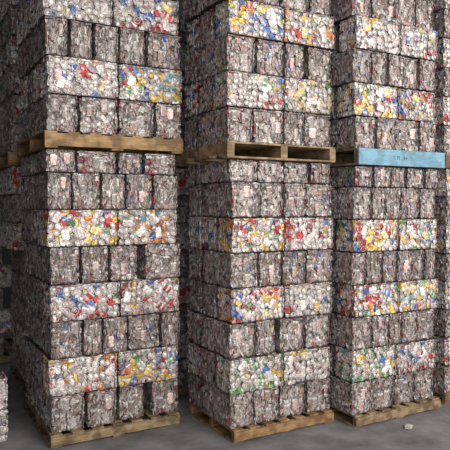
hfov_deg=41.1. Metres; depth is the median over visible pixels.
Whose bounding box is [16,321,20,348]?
bale
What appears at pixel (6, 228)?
bale
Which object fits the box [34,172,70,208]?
bale
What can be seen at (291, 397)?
bale
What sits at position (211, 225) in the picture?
bale
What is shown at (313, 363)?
bale
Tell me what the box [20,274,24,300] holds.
bale
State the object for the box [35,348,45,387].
bale
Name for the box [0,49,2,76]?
bale
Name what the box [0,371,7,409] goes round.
bale
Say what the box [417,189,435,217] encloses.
bale
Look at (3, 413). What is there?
bale
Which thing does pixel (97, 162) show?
bale
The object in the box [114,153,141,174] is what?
bale
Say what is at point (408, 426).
can
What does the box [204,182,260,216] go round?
bale
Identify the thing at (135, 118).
bale
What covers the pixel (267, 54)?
bale
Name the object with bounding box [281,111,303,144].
bale
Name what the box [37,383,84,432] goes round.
bale
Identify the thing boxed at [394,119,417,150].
bale
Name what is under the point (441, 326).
bale
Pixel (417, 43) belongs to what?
bale
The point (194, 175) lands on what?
bale
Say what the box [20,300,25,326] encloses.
bale
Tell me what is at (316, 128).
bale
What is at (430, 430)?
floor
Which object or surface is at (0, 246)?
bale
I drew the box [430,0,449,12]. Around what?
bale
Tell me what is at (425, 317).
bale
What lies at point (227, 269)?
bale
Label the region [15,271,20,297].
bale
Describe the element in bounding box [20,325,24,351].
bale
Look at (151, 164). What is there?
bale
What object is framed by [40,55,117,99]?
bale
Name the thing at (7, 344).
wooden pallet
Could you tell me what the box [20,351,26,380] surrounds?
bale
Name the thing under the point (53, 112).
bale
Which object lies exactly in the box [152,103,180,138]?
bale
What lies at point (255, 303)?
bale
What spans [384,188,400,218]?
bale
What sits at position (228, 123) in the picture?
bale
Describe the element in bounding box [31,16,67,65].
bale
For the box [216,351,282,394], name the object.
bale
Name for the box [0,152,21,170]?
wooden pallet
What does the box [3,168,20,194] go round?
bale
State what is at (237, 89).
bale
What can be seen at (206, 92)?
bale
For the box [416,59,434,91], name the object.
bale
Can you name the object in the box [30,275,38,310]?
bale
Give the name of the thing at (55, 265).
bale
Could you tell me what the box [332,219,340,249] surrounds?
bale
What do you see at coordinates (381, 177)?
bale
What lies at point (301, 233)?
bale
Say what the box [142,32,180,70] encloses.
bale
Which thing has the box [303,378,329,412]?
bale
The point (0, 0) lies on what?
bale
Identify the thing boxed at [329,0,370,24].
bale
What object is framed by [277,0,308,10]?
bale
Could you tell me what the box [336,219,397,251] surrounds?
bale
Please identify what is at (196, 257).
bale
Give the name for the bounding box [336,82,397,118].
bale
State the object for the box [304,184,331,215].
bale
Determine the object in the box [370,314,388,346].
bale
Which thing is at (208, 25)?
bale
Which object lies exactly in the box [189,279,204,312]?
bale
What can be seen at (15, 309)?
bale
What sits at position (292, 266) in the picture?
bale
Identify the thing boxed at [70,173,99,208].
bale
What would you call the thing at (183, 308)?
bale
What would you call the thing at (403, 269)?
bale
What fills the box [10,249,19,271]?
bale
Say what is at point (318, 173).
bale
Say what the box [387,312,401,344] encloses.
bale
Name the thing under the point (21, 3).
bale
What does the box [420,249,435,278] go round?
bale
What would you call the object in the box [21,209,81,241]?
bale
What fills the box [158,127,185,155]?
bale
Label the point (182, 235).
bale
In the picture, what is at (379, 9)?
bale
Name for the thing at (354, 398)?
bale
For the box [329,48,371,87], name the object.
bale
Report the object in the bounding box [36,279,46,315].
bale
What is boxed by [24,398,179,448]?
wooden pallet
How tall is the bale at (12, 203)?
0.291 m
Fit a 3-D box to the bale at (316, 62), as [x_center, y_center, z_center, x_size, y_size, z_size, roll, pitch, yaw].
[0.773,-1.534,5.956,0.272,0.308,0.569,-1,2,-30]
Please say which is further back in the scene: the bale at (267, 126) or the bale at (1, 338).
the bale at (1, 338)
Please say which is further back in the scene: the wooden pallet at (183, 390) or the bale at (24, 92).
the wooden pallet at (183, 390)
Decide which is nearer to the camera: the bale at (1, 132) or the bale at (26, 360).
the bale at (26, 360)
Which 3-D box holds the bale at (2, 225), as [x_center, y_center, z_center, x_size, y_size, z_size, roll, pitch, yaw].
[-2.367,0.102,7.172,0.580,0.296,0.270,-1,2,-29]
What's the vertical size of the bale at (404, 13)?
0.300 m
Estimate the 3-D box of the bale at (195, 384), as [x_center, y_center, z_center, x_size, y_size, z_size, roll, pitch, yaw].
[-0.064,1.640,6.116,0.580,0.305,0.260,-1,2,-29]
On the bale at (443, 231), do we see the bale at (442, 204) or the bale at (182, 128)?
the bale at (442, 204)
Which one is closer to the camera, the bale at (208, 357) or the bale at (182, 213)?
the bale at (208, 357)
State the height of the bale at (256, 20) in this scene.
0.306 m
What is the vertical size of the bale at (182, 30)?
0.295 m
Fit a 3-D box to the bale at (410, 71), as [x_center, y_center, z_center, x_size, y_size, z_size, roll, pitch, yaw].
[1.714,-1.511,6.188,0.184,0.298,0.569,-1,2,-29]
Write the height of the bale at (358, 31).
0.300 m
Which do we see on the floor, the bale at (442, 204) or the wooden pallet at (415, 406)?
the wooden pallet at (415, 406)
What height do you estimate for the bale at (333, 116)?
0.305 m
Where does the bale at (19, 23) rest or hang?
on the bale at (25, 66)
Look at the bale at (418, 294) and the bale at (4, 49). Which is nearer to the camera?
the bale at (418, 294)
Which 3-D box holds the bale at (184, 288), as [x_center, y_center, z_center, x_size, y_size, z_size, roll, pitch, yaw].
[-0.425,0.727,6.770,0.590,0.290,0.279,-1,2,-29]
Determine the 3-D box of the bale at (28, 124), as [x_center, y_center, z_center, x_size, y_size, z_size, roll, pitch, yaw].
[-1.845,-0.991,5.976,0.265,0.318,0.570,-1,2,-29]
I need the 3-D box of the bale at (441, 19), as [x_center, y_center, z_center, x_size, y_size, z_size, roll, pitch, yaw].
[2.247,-2.094,6.496,0.270,0.288,0.593,-1,2,-28]
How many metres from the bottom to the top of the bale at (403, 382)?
0.303 m
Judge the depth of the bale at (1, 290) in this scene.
7.96 m
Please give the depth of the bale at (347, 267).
5.73 m
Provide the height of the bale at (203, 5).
0.304 m
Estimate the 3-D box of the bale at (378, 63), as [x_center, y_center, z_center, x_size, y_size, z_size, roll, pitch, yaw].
[1.350,-1.507,5.976,0.184,0.304,0.572,-1,2,-29]
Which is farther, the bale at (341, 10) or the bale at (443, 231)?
the bale at (443, 231)
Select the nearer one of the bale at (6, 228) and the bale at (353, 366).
the bale at (353, 366)
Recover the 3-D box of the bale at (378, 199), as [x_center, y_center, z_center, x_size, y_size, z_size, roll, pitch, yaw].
[1.361,-0.217,6.037,0.170,0.302,0.572,-1,2,-30]
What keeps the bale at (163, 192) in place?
on the bale at (133, 226)
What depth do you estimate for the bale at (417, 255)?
6.08 m
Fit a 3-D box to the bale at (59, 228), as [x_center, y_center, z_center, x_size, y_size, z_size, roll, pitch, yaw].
[-1.312,0.023,5.406,0.626,0.319,0.277,-1,2,-29]
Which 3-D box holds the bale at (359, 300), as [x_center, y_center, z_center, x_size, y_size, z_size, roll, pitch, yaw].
[1.413,0.716,5.913,0.576,0.304,0.276,-1,2,-30]
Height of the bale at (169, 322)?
0.318 m
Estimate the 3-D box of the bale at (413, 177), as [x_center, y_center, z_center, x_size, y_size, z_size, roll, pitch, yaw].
[1.784,-0.477,6.248,0.232,0.189,0.570,-1,2,-29]
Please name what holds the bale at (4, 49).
on the bale at (11, 85)
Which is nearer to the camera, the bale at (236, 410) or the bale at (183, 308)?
the bale at (236, 410)
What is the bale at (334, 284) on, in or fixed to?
on the bale at (379, 327)
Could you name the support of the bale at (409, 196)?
on the bale at (412, 233)
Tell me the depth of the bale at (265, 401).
5.51 m
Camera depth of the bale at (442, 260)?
6.37 m
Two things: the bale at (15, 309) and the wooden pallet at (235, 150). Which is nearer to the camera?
the wooden pallet at (235, 150)
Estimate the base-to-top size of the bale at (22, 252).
0.291 m
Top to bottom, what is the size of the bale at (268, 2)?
0.306 m
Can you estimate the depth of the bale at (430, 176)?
6.11 m
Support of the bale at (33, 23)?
on the bale at (49, 37)
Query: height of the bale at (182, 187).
0.292 m
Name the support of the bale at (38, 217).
on the bale at (55, 265)
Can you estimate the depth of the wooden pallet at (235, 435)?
5.59 m
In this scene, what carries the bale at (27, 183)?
on the bale at (24, 230)
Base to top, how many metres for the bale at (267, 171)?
0.192 m
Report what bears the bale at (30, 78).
on the bale at (28, 124)
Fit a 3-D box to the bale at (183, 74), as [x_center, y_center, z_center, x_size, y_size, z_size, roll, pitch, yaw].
[-0.638,-1.533,6.757,0.270,0.300,0.590,-1,2,-30]
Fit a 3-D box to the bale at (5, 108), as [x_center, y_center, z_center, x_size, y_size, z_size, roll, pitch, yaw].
[-2.220,-1.254,6.870,0.580,0.301,0.270,-1,2,-29]
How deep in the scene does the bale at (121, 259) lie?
5.49 m
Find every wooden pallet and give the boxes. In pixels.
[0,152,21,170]
[0,336,12,362]
[11,364,26,392]
[17,130,182,157]
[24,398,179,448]
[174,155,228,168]
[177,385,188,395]
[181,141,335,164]
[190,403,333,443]
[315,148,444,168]
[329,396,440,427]
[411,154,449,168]
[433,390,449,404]
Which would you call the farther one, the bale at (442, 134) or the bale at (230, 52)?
the bale at (442, 134)
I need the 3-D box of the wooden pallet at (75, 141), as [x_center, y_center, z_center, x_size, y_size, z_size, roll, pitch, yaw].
[-1.266,-0.757,5.934,1.290,0.144,1.250,-1,2,-29]
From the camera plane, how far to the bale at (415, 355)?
6.08 m
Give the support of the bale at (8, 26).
on the bale at (4, 49)
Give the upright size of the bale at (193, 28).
0.303 m
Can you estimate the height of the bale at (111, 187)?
0.317 m
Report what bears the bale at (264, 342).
on the bale at (208, 357)
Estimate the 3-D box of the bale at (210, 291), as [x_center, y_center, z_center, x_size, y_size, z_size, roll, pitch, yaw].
[0.097,0.705,5.812,0.580,0.305,0.268,-1,2,-29]
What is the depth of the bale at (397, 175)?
5.92 m
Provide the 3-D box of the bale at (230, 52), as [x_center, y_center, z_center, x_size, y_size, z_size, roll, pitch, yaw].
[0.012,-1.521,5.525,0.289,0.308,0.571,-1,2,-29]
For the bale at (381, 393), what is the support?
on the wooden pallet at (415, 406)
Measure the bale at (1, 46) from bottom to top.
0.302 m
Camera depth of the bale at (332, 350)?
5.97 m
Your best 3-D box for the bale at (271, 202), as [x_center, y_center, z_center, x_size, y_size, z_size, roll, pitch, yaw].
[0.302,-0.237,5.718,0.244,0.307,0.570,-1,2,-28]
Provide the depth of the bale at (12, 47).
6.37 m
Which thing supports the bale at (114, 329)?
on the bale at (82, 373)
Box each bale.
[0,0,1,21]
[0,22,3,48]
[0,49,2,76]
[0,76,3,104]
[0,103,4,130]
[0,130,3,154]
[0,170,4,194]
[0,196,4,220]
[0,221,6,246]
[0,246,1,264]
[0,264,11,287]
[0,288,2,310]
[0,308,11,332]
[0,333,3,355]
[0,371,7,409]
[0,409,7,441]
[1,0,6,18]
[1,6,18,45]
[2,44,7,72]
[2,64,21,100]
[3,99,8,127]
[3,123,21,152]
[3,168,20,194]
[3,195,21,221]
[4,222,13,248]
[6,0,18,10]
[6,35,18,66]
[7,94,22,124]
[8,166,23,193]
[8,222,23,249]
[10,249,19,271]
[10,293,22,321]
[11,269,15,294]
[11,318,16,343]
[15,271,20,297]
[16,8,24,46]
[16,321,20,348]
[18,0,27,10]
[18,35,34,79]
[19,250,26,273]
[20,76,28,110]
[20,154,38,176]
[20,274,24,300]
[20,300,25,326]
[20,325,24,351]
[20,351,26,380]
[21,104,43,140]
[21,176,34,208]
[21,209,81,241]
[23,0,30,39]
[23,336,32,371]
[24,241,38,276]
[24,273,31,306]
[25,304,38,343]
[25,368,38,411]
[27,70,35,106]
[27,210,34,242]
[29,0,38,31]
[29,341,40,378]
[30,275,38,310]
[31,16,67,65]
[32,149,75,173]
[33,63,42,101]
[34,94,77,134]
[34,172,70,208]
[34,210,42,244]
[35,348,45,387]
[36,0,112,27]
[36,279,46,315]
[37,244,79,284]
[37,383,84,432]
[38,313,81,359]
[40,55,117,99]
[41,210,116,246]
[43,280,119,321]
[43,351,116,396]
[66,20,91,59]
[69,151,115,173]
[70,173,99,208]
[76,97,117,135]
[77,245,107,282]
[80,318,101,354]
[83,388,116,426]
[90,24,118,62]
[99,174,124,208]
[101,314,126,352]
[103,244,136,280]
[110,0,178,35]
[114,64,181,104]
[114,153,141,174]
[115,383,143,420]
[116,27,144,65]
[116,100,153,137]
[116,210,176,244]
[116,345,177,386]
[118,277,178,315]
[124,174,151,208]
[125,313,158,349]
[130,243,179,278]
[140,153,174,175]
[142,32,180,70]
[142,378,177,414]
[149,196,189,222]
[150,175,176,208]
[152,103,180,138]
[157,311,179,345]
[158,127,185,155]
[168,169,193,195]
[175,223,193,249]
[176,331,190,358]
[177,14,187,43]
[177,250,189,277]
[177,358,188,385]
[178,43,187,70]
[178,277,191,304]
[179,304,189,331]
[180,71,185,99]
[180,100,186,127]
[182,0,203,22]
[184,50,200,86]
[184,82,200,117]
[184,116,200,148]
[186,17,201,53]
[187,164,210,184]
[187,310,205,344]
[187,341,203,376]
[188,216,216,248]
[188,248,207,280]
[188,373,202,408]
[189,185,205,215]
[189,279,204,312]
[197,0,248,12]
[198,107,252,146]
[199,34,254,80]
[199,76,218,113]
[200,8,216,46]
[200,347,220,385]
[201,315,254,358]
[202,159,257,183]
[202,217,257,249]
[202,380,252,428]
[203,250,256,287]
[203,282,220,317]
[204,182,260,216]
[213,70,283,110]
[215,0,283,41]
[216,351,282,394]
[218,217,284,252]
[218,285,283,323]
[249,0,278,5]
[250,319,274,354]
[251,109,282,143]
[252,387,278,423]
[253,39,283,76]
[254,251,280,285]
[255,161,283,182]
[259,183,282,216]
[272,217,332,249]
[273,316,302,351]
[276,345,330,385]
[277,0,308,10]
[277,250,305,283]
[278,382,304,417]
[279,281,331,316]
[280,44,303,78]
[281,8,334,49]
[281,77,332,115]
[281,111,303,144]
[281,162,308,182]
[281,183,305,215]
[299,163,329,183]
[300,249,332,282]
[300,313,329,347]
[302,47,331,82]
[302,113,329,146]
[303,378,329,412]
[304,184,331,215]
[307,0,330,15]
[317,187,371,218]
[325,166,371,187]
[327,312,371,349]
[327,343,337,373]
[328,88,343,120]
[328,374,370,414]
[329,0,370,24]
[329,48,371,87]
[330,24,340,55]
[330,116,374,149]
[330,250,365,284]
[331,282,338,311]
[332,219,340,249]
[335,344,396,382]
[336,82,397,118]
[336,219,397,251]
[337,281,399,316]
[339,15,400,54]
[364,251,381,283]
[366,166,390,187]
[368,51,386,85]
[368,375,393,409]
[370,0,395,22]
[370,188,385,218]
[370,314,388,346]
[374,117,395,149]
[377,168,404,187]
[381,250,395,281]
[384,54,404,87]
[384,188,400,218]
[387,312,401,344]
[393,250,412,280]
[393,372,413,404]
[394,0,414,25]
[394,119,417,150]
[395,338,435,373]
[396,88,434,121]
[396,219,436,249]
[396,278,437,311]
[398,24,437,60]
[400,188,418,218]
[400,311,416,341]
[401,57,417,89]
[401,168,423,187]
[407,197,449,224]
[408,249,423,279]
[412,368,432,399]
[413,308,433,339]
[414,0,432,29]
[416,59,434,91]
[417,121,435,151]
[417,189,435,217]
[418,169,438,188]
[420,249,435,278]
[427,169,449,196]
[428,224,449,252]
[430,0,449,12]
[431,9,449,39]
[432,68,449,97]
[432,308,449,336]
[432,363,449,392]
[433,96,449,126]
[433,335,449,364]
[434,252,449,280]
[435,38,449,69]
[435,126,449,153]
[436,280,449,308]
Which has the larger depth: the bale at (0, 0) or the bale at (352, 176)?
the bale at (0, 0)
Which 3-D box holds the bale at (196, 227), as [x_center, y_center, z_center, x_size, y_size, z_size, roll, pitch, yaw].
[-0.052,0.067,6.053,0.580,0.308,0.268,-1,2,-29]
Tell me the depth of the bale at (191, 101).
5.83 m
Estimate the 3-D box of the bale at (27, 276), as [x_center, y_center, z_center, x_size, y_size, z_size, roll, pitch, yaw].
[-1.761,0.650,6.226,0.580,0.320,0.268,-1,2,-29]
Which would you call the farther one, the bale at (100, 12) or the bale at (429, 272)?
the bale at (429, 272)
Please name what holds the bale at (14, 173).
on the bale at (12, 203)
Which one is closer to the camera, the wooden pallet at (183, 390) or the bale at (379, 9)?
the bale at (379, 9)
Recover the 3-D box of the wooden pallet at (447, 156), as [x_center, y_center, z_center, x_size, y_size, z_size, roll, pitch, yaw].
[2.580,-0.689,6.906,1.200,0.144,0.930,-1,2,-29]
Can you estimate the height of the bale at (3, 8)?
0.299 m
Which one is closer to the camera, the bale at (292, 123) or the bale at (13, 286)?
the bale at (292, 123)
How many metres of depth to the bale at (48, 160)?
5.22 m
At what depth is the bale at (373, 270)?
5.80 m
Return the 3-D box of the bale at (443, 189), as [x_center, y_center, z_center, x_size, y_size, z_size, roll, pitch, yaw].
[2.517,-0.453,6.535,0.590,0.290,0.278,-1,2,-29]
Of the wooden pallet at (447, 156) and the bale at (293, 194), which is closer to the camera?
the bale at (293, 194)
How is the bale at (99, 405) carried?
on the wooden pallet at (54, 440)
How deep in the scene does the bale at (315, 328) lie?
5.76 m
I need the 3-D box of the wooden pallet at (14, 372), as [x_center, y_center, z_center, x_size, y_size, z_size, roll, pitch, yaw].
[-1.927,1.815,7.298,1.100,0.114,1.200,-1,2,-29]
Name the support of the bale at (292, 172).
on the bale at (293, 194)
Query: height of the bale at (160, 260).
0.320 m
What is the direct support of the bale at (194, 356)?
on the bale at (195, 384)
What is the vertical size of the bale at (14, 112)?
0.298 m
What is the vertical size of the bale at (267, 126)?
0.307 m
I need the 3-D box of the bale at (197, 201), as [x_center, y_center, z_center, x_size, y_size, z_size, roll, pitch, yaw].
[-0.050,-0.247,6.068,0.580,0.306,0.260,-1,2,-29]
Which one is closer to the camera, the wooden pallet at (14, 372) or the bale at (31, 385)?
the bale at (31, 385)
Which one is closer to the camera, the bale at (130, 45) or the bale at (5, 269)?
the bale at (130, 45)
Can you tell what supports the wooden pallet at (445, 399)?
on the floor
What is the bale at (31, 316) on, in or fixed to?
on the bale at (33, 345)
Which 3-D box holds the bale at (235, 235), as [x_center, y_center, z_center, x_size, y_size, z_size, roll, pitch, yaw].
[0.244,0.086,5.502,0.560,0.303,0.276,-1,2,-30]
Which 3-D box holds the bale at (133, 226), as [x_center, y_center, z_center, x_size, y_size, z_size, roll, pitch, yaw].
[-0.773,0.014,5.708,0.590,0.320,0.277,-1,2,-29]
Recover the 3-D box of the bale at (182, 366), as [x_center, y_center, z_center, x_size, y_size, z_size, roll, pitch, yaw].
[-0.637,1.626,6.849,0.270,0.289,0.596,-1,2,-29]
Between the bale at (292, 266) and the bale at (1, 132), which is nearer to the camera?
the bale at (292, 266)
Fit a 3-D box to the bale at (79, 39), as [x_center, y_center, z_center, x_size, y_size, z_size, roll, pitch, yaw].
[-1.390,-1.627,5.480,0.190,0.315,0.569,-1,2,-30]
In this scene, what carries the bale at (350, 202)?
on the bale at (353, 235)
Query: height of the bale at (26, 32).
0.321 m
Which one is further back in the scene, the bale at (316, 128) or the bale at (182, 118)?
the bale at (182, 118)
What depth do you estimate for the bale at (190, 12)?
5.83 m
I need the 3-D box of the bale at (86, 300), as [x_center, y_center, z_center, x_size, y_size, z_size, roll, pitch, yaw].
[-1.294,0.675,5.427,0.627,0.318,0.277,-1,2,-30]
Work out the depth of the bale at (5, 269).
7.99 m
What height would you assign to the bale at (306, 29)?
0.309 m
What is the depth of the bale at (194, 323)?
5.93 m
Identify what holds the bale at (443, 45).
on the bale at (442, 76)
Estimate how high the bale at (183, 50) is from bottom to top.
0.294 m
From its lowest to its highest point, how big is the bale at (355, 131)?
0.298 m
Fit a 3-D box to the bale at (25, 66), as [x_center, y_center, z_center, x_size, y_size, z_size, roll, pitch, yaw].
[-1.859,-1.642,5.949,0.265,0.318,0.570,-1,2,-30]
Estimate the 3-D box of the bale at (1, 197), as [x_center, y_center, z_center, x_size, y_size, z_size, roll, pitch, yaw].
[-2.580,-0.199,7.216,0.265,0.290,0.580,-1,2,-29]
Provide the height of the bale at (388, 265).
0.304 m
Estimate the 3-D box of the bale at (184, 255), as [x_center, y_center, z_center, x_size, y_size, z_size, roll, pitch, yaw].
[-0.638,0.426,6.814,0.270,0.288,0.593,-1,2,-29]
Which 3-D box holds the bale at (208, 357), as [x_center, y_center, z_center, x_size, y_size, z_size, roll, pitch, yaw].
[0.078,1.334,5.820,0.580,0.304,0.268,-1,2,-29]
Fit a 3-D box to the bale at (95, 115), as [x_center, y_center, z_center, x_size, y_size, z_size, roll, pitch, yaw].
[-1.251,-0.978,5.582,0.348,0.316,0.568,-1,2,-29]
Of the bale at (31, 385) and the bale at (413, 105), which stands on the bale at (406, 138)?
the bale at (413, 105)
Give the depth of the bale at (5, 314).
8.00 m
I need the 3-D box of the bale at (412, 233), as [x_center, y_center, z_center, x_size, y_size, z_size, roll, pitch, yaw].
[1.892,0.090,6.163,0.537,0.301,0.276,-1,2,-29]
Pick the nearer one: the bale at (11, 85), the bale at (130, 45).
the bale at (130, 45)
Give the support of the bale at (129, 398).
on the wooden pallet at (54, 440)
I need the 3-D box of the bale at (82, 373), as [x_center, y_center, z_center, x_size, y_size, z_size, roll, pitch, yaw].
[-1.315,1.327,5.447,0.614,0.319,0.275,-1,2,-29]
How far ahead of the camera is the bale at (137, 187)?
5.56 m
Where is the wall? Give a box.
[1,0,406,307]
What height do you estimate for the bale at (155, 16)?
0.321 m
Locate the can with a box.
[404,424,412,428]
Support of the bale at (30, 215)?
on the bale at (31, 252)
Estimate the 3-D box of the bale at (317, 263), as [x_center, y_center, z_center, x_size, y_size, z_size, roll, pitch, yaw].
[0.778,0.384,5.982,0.305,0.308,0.572,-1,2,-29]
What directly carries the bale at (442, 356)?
on the bale at (441, 373)
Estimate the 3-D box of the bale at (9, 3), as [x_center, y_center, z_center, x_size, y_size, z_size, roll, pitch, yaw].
[-2.074,-2.486,6.571,0.580,0.304,0.270,-1,2,-29]
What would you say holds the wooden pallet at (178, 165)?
on the bale at (182, 187)
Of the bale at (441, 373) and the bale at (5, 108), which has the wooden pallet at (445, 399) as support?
the bale at (441, 373)
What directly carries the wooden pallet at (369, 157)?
on the bale at (352, 176)
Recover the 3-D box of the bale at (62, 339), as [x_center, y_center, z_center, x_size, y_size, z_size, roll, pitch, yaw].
[-1.515,0.999,5.492,0.268,0.319,0.570,-1,2,-29]
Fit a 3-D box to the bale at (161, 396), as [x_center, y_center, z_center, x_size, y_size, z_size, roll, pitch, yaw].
[-0.703,1.639,5.993,0.275,0.314,0.567,-1,2,-30]
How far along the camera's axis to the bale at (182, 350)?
6.63 m
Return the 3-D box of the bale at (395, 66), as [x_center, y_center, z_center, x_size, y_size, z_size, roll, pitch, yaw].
[1.541,-1.508,6.066,0.207,0.300,0.569,-1,2,-30]
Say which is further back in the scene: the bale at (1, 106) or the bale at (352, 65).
the bale at (1, 106)
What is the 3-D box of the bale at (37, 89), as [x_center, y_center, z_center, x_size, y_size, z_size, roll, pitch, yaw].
[-1.481,-1.306,5.637,0.580,0.316,0.268,-1,2,-30]
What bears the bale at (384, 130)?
on the wooden pallet at (369, 157)
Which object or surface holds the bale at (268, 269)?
on the bale at (210, 291)
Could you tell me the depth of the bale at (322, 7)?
5.69 m
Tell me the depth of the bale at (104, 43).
5.37 m
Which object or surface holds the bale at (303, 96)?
on the bale at (292, 123)
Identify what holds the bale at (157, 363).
on the bale at (161, 396)
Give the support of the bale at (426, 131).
on the wooden pallet at (369, 157)
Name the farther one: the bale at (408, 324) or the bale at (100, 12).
the bale at (408, 324)
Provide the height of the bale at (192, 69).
0.308 m
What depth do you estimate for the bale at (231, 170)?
5.37 m
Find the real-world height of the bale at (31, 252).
0.320 m
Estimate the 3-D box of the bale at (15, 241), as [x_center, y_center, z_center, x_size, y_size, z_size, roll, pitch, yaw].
[-2.074,0.119,6.649,0.580,0.294,0.270,-1,2,-29]
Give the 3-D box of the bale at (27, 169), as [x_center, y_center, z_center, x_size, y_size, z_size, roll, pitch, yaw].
[-1.855,-0.584,5.982,0.265,0.194,0.570,-1,2,-28]
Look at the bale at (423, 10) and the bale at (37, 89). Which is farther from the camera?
the bale at (423, 10)
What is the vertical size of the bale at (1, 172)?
0.294 m
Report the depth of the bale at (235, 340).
5.41 m
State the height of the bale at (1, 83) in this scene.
0.303 m
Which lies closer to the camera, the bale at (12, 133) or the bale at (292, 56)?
the bale at (292, 56)
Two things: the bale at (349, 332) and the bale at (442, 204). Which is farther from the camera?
the bale at (442, 204)
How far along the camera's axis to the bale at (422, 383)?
6.17 m
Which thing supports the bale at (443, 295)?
on the bale at (441, 326)
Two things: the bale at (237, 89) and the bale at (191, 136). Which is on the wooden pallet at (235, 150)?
the bale at (191, 136)
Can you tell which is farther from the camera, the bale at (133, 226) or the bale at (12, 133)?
the bale at (12, 133)
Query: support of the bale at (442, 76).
on the bale at (442, 104)
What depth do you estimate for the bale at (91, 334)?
5.38 m
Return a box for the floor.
[0,309,449,449]
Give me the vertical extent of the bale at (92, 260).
0.317 m
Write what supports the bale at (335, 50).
on the bale at (352, 65)
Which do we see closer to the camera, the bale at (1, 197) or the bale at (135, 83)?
the bale at (135, 83)
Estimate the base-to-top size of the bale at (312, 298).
0.305 m
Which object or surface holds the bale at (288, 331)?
on the bale at (313, 363)
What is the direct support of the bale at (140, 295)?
on the bale at (114, 329)
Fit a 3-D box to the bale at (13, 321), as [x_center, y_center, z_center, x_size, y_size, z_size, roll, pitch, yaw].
[-2.365,1.300,7.553,0.580,0.294,0.270,-1,2,-29]
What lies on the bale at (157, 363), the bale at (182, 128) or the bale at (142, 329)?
the bale at (142, 329)
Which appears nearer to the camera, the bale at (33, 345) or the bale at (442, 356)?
the bale at (33, 345)
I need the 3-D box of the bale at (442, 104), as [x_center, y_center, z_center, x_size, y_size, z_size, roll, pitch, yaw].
[2.460,-1.196,6.470,0.590,0.294,0.277,-1,2,-29]

